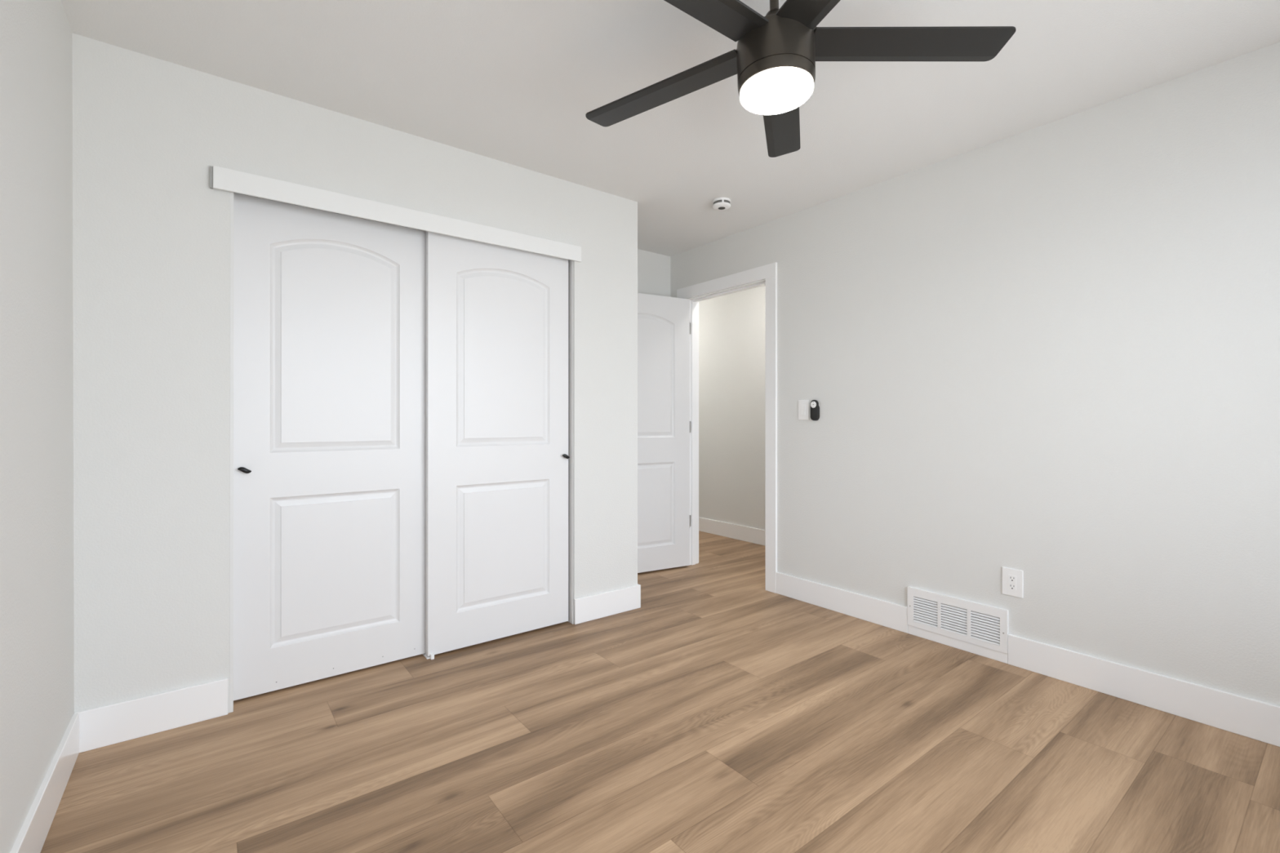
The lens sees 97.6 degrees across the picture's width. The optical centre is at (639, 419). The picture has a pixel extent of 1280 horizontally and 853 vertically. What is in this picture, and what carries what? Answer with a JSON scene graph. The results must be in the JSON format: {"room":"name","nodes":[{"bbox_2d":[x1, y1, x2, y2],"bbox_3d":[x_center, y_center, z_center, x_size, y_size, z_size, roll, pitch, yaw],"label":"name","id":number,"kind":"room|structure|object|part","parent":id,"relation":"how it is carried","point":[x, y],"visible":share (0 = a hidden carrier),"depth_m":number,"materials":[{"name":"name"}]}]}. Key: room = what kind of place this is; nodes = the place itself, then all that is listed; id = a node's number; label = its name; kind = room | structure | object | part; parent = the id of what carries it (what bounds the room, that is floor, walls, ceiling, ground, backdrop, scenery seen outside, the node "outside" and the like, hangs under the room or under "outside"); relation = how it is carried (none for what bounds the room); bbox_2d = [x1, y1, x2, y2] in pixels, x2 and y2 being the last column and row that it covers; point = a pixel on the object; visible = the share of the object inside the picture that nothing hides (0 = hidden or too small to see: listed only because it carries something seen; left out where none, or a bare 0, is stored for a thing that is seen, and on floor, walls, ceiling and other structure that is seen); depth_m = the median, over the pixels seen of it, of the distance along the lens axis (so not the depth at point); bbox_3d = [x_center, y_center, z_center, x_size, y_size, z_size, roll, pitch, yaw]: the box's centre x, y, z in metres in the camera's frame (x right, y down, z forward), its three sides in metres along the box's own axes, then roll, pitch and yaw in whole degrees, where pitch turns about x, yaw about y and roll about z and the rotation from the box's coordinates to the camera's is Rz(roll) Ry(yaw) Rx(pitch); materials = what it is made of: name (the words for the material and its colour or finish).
{"room":"empty bedroom","nodes":[
{"label":"empty bedroom","id":0,"kind":"room"},
{"bbox_2d":[0,0,74,852],"bbox_3d":[-1.189,-0.090,0.861,0.115,2.440,4.234,0,0,-38],"label":"wall","id":1,"kind":"structure","parent":0,"point":[37,624],"depth_m":1.46,"materials":[{"name":"white paint"}]},
{"bbox_2d":[9,713,79,852],"bbox_3d":[-0.915,1.061,0.608,0.016,0.138,3.243,0,0,-38],"label":"baseboard","id":2,"kind":"structure","parent":1,"relation":"attached to","point":[31,837],"depth_m":1.56,"materials":[{"name":"white paint"}]},
{"bbox_2d":[71,32,637,713],"bbox_3d":[-1.195,-0.088,2.921,2.416,2.440,0.734,0,0,-38],"label":"wall","id":3,"kind":"structure","parent":0,"point":[151,235],"depth_m":2.09,"materials":[{"name":"white paint"}]},
{"bbox_2d":[73,677,227,752],"bbox_3d":[-1.748,1.062,2.021,0.420,0.138,0.014,0,0,-38],"label":"baseboard","id":4,"kind":"structure","parent":3,"relation":"attached to","point":[100,726],"depth_m":2.01,"materials":[{"name":"white paint"}]},
{"bbox_2d":[229,191,233,712],"bbox_3d":[-1.612,0.109,2.208,0.012,2.045,0.116,0,0,-38],"label":"door frame","id":5,"kind":"structure","parent":3,"relation":"attached to","point":[231,500],"depth_m":2.16,"materials":[{"name":"white paint"}]},
{"bbox_2d":[235,192,423,231],"bbox_3d":[-1.010,-0.908,2.680,1.517,0.009,0.100,0,0,-38],"label":"door track","id":6,"kind":"object","parent":3,"relation":"attached to","point":[235,193],"depth_m":2.40,"materials":[{"name":"grey metal"}]},
{"bbox_2d":[233,192,426,700],"bbox_3d":[-1.319,0.109,2.462,0.762,2.021,0.059,0,0,-38],"label":"door","id":7,"kind":"structure","parent":6,"relation":"hanging from","point":[330,308],"depth_m":2.43,"materials":[{"name":"white paint"}]},
{"bbox_3d":[-1.581,0.203,2.238,0.045,0.027,0.025,0,0,-38],"label":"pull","id":8,"kind":"part","parent":7,"relation":"part of","materials":[{"name":"black metal"}]},
{"bbox_2d":[425,231,569,656],"bbox_3d":[-0.702,0.110,2.881,0.762,2.021,0.059,0,0,-38],"label":"door","id":9,"kind":"structure","parent":6,"relation":"hanging from","point":[497,457],"depth_m":2.85,"materials":[{"name":"white paint"}]},
{"bbox_3d":[-0.409,0.204,3.085,0.045,0.027,0.025,0,0,-38],"label":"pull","id":10,"kind":"part","parent":9,"relation":"part of","materials":[{"name":"black metal"}]},
{"bbox_2d":[209,165,581,262],"bbox_3d":[-0.977,-0.914,2.611,1.630,0.084,0.026,0,0,-38],"label":"valance board","id":11,"kind":"object","parent":3,"relation":"attached to","point":[220,178],"visible":1,"depth_m":2.46,"materials":[{"name":"white paint"}]},
{"bbox_2d":[568,259,573,624],"bbox_3d":[-0.405,0.110,3.139,0.004,2.045,0.116,0,0,-38],"label":"door frame","id":12,"kind":"structure","parent":3,"relation":"attached to","point":[570,262],"depth_m":3.11,"materials":[{"name":"white paint"}]},
{"bbox_2d":[573,583,640,624],"bbox_3d":[-0.400,1.064,3.516,0.457,0.138,0.734,0,0,-38],"label":"baseboard","id":13,"kind":"structure","parent":3,"relation":"attached to","point":[591,607],"depth_m":3.21,"materials":[{"name":"white paint"}]},
{"bbox_2d":[637,248,671,297],"bbox_3d":[-1.095,-0.087,3.534,3.299,2.440,0.115,0,0,-38],"label":"wall","id":14,"kind":"structure","parent":0,"point":[654,269],"depth_m":4.39,"materials":[{"name":"white paint"}]},
{"bbox_2d":[40,530,1279,852],"bbox_3d":[0.126,1.147,2.790,4.555,0.030,5.685,0,0,-38],"label":"floor","id":15,"kind":"structure","parent":0,"point":[722,712],"depth_m":1.86,"materials":[{"name":"brown wood"}]},
{"bbox_2d":[422,653,434,659],"bbox_3d":[-1.012,1.121,2.672,0.029,0.022,0.098,0,0,-38],"label":"guide","id":16,"kind":"object","parent":15,"relation":"on","point":[432,655],"visible":0.86,"depth_m":2.65,"materials":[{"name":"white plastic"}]},
{"bbox_2d":[60,0,1279,256],"bbox_3d":[0.126,-1.338,2.792,4.555,0.060,5.685,0,0,-38],"label":"ceiling","id":17,"kind":"structure","parent":0,"point":[516,82],"depth_m":2.11,"materials":[{"name":"white paint"}]},
{"bbox_2d":[712,197,730,210],"bbox_3d":[0.489,-1.284,3.352,0.106,0.046,0.106,0,0,-38],"label":"smoke detector","id":18,"kind":"object","parent":17,"relation":"attached to","point":[720,203],"visible":1,"depth_m":3.32,"materials":[{"name":"white plastic"}]},
{"bbox_2d":[585,0,1016,157],"bbox_3d":[0.349,-1.117,1.581,1.240,0.384,1.299,0,-1,-38],"label":"ceiling fan","id":19,"kind":"object","parent":17,"relation":"hanging from","point":[773,61],"visible":1,"depth_m":1.59,"materials":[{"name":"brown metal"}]},
{"bbox_3d":[0.074,-1.065,1.827,0.570,0.020,0.125,-2,-1,34],"label":"blade","id":20,"kind":"part","parent":19,"relation":"part of","materials":[{"name":"black wood"}]},
{"bbox_3d":[0.084,-1.073,1.377,0.570,0.020,0.125,0,-1,-37],"label":"blade","id":21,"kind":"part","parent":19,"relation":"part of","materials":[{"name":"black wood"}]},
{"bbox_3d":[0.499,-1.070,1.976,0.125,0.020,0.570,-1,-1,16],"label":"blade","id":22,"kind":"part","parent":19,"relation":"part of","materials":[{"name":"black wood"}]},
{"bbox_3d":[0.515,-1.083,1.247,0.125,0.020,0.570,-1,-1,-19],"label":"blade","id":23,"kind":"part","parent":19,"relation":"part of","materials":[{"name":"black wood"}]},
{"bbox_3d":[0.771,-1.081,1.617,0.570,0.020,0.125,-1,-1,-1],"label":"blade","id":24,"kind":"part","parent":19,"relation":"part of","materials":[{"name":"black wood"}]},
{"bbox_2d":[698,285,765,530],"bbox_3d":[1.883,-0.086,4.147,0.115,2.440,5.685,0,0,-38],"label":"wall","id":25,"kind":"structure","parent":0,"point":[732,466],"depth_m":5.34,"materials":[{"name":"white paint"}]},
{"bbox_2d":[698,516,765,546],"bbox_3d":[1.828,1.065,4.112,0.014,0.138,5.470,0,0,-38],"label":"baseboard","id":26,"kind":"structure","parent":25,"relation":"attached to","point":[751,535],"depth_m":5.32,"materials":[{"name":"white paint"}]},
{"bbox_2d":[671,41,1279,706],"bbox_3d":[1.071,-0.087,3.521,0.115,2.440,5.685,0,0,-38],"label":"wall","id":27,"kind":"structure","parent":0,"point":[1050,353],"depth_m":2.43,"materials":[{"name":"white paint"}]},
{"bbox_2d":[676,262,777,593],"bbox_3d":[0.645,0.056,4.073,0.146,2.156,0.970,0,0,-38],"label":"door frame","id":28,"kind":"structure","parent":27,"relation":"attached to","point":[766,275],"depth_m":3.73,"materials":[{"name":"white paint"}]},
{"bbox_2d":[637,293,689,573],"bbox_3d":[0.042,0.100,4.130,0.772,2.040,0.165,0,0,-29],"label":"door","id":29,"kind":"structure","parent":28,"relation":"attached to","point":[663,322],"depth_m":4.18,"materials":[{"name":"white paint"}]},
{"bbox_2d":[798,400,808,419],"bbox_3d":[1.017,-0.058,3.486,0.012,0.124,0.077,0,0,-38],"label":"light switch","id":30,"kind":"object","parent":27,"relation":"attached to","point":[803,405],"visible":1,"depth_m":3.48,"materials":[{"name":"white plastic"}]},
{"bbox_2d":[776,572,907,633],"bbox_3d":[1.155,1.064,3.305,0.014,0.138,0.867,0,0,-38],"label":"baseboard","id":31,"kind":"structure","parent":27,"relation":"attached to","point":[878,611],"depth_m":3.25,"materials":[{"name":"white paint"}]},
{"bbox_2d":[907,625,1008,663],"bbox_3d":[1.563,1.109,2.778,0.013,0.047,0.466,0,0,-38],"label":"baseboard","id":32,"kind":"structure","parent":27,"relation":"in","point":[964,646],"depth_m":2.75,"materials":[{"name":"white paint"}]},
{"bbox_2d":[907,586,1008,653],"bbox_3d":[1.561,0.985,2.776,0.018,0.200,0.466,0,0,-38],"label":"air vent","id":33,"kind":"object","parent":27,"relation":"in","point":[984,625],"visible":1,"depth_m":2.75,"materials":[{"name":"white metal"}]},
{"bbox_3d":[1.472,0.994,2.885,0.007,0.128,0.124,0,0,-38],"label":"louver panel","id":34,"kind":"part","parent":33,"relation":"part of","materials":[{"name":"white metal"}]},
{"bbox_3d":[1.556,0.994,2.775,0.007,0.128,0.125,0,0,-38],"label":"louver panel","id":35,"kind":"part","parent":33,"relation":"part of","materials":[{"name":"white metal"}]},
{"bbox_3d":[1.643,0.994,2.663,0.007,0.128,0.128,0,0,-38],"label":"louver panel","id":36,"kind":"part","parent":33,"relation":"part of","materials":[{"name":"white metal"}]},
{"bbox_2d":[1002,566,1022,598],"bbox_3d":[1.718,0.752,2.582,0.007,0.126,0.085,0,0,-38],"label":"wall outlet","id":37,"kind":"object","parent":27,"relation":"attached to","point":[1012,579],"visible":1,"depth_m":2.58,"materials":[{"name":"white plastic"}]},
{"bbox_2d":[1008,574,1016,590],"bbox_3d":[1.715,0.752,2.580,0.002,0.067,0.033,0,0,-38],"label":"receptacle","id":38,"kind":"object","parent":37,"relation":"attached to","point":[1011,578],"depth_m":2.58,"materials":[{"name":"white plastic"}]},
{"bbox_2d":[1008,634,1279,746],"bbox_3d":[2.191,1.062,1.962,0.014,0.138,1.593,0,0,-38],"label":"baseboard","id":39,"kind":"structure","parent":27,"relation":"attached to","point":[1252,718],"depth_m":2.19,"materials":[{"name":"white paint"}]},
{"bbox_3d":[1.071,-0.041,3.418,0.010,0.100,0.052,0,0,-38],"label":"remote holder","id":40,"kind":"object","parent":27,"relation":"attached to","visible":0},
{"bbox_2d":[810,400,818,420],"bbox_3d":[1.060,-0.055,3.409,0.018,0.126,0.051,0,0,-38],"label":"remote","id":41,"kind":"object","parent":40,"relation":"in","point":[814,403],"visible":1,"depth_m":3.40,"materials":[{"name":"black plastic"}]}
]}

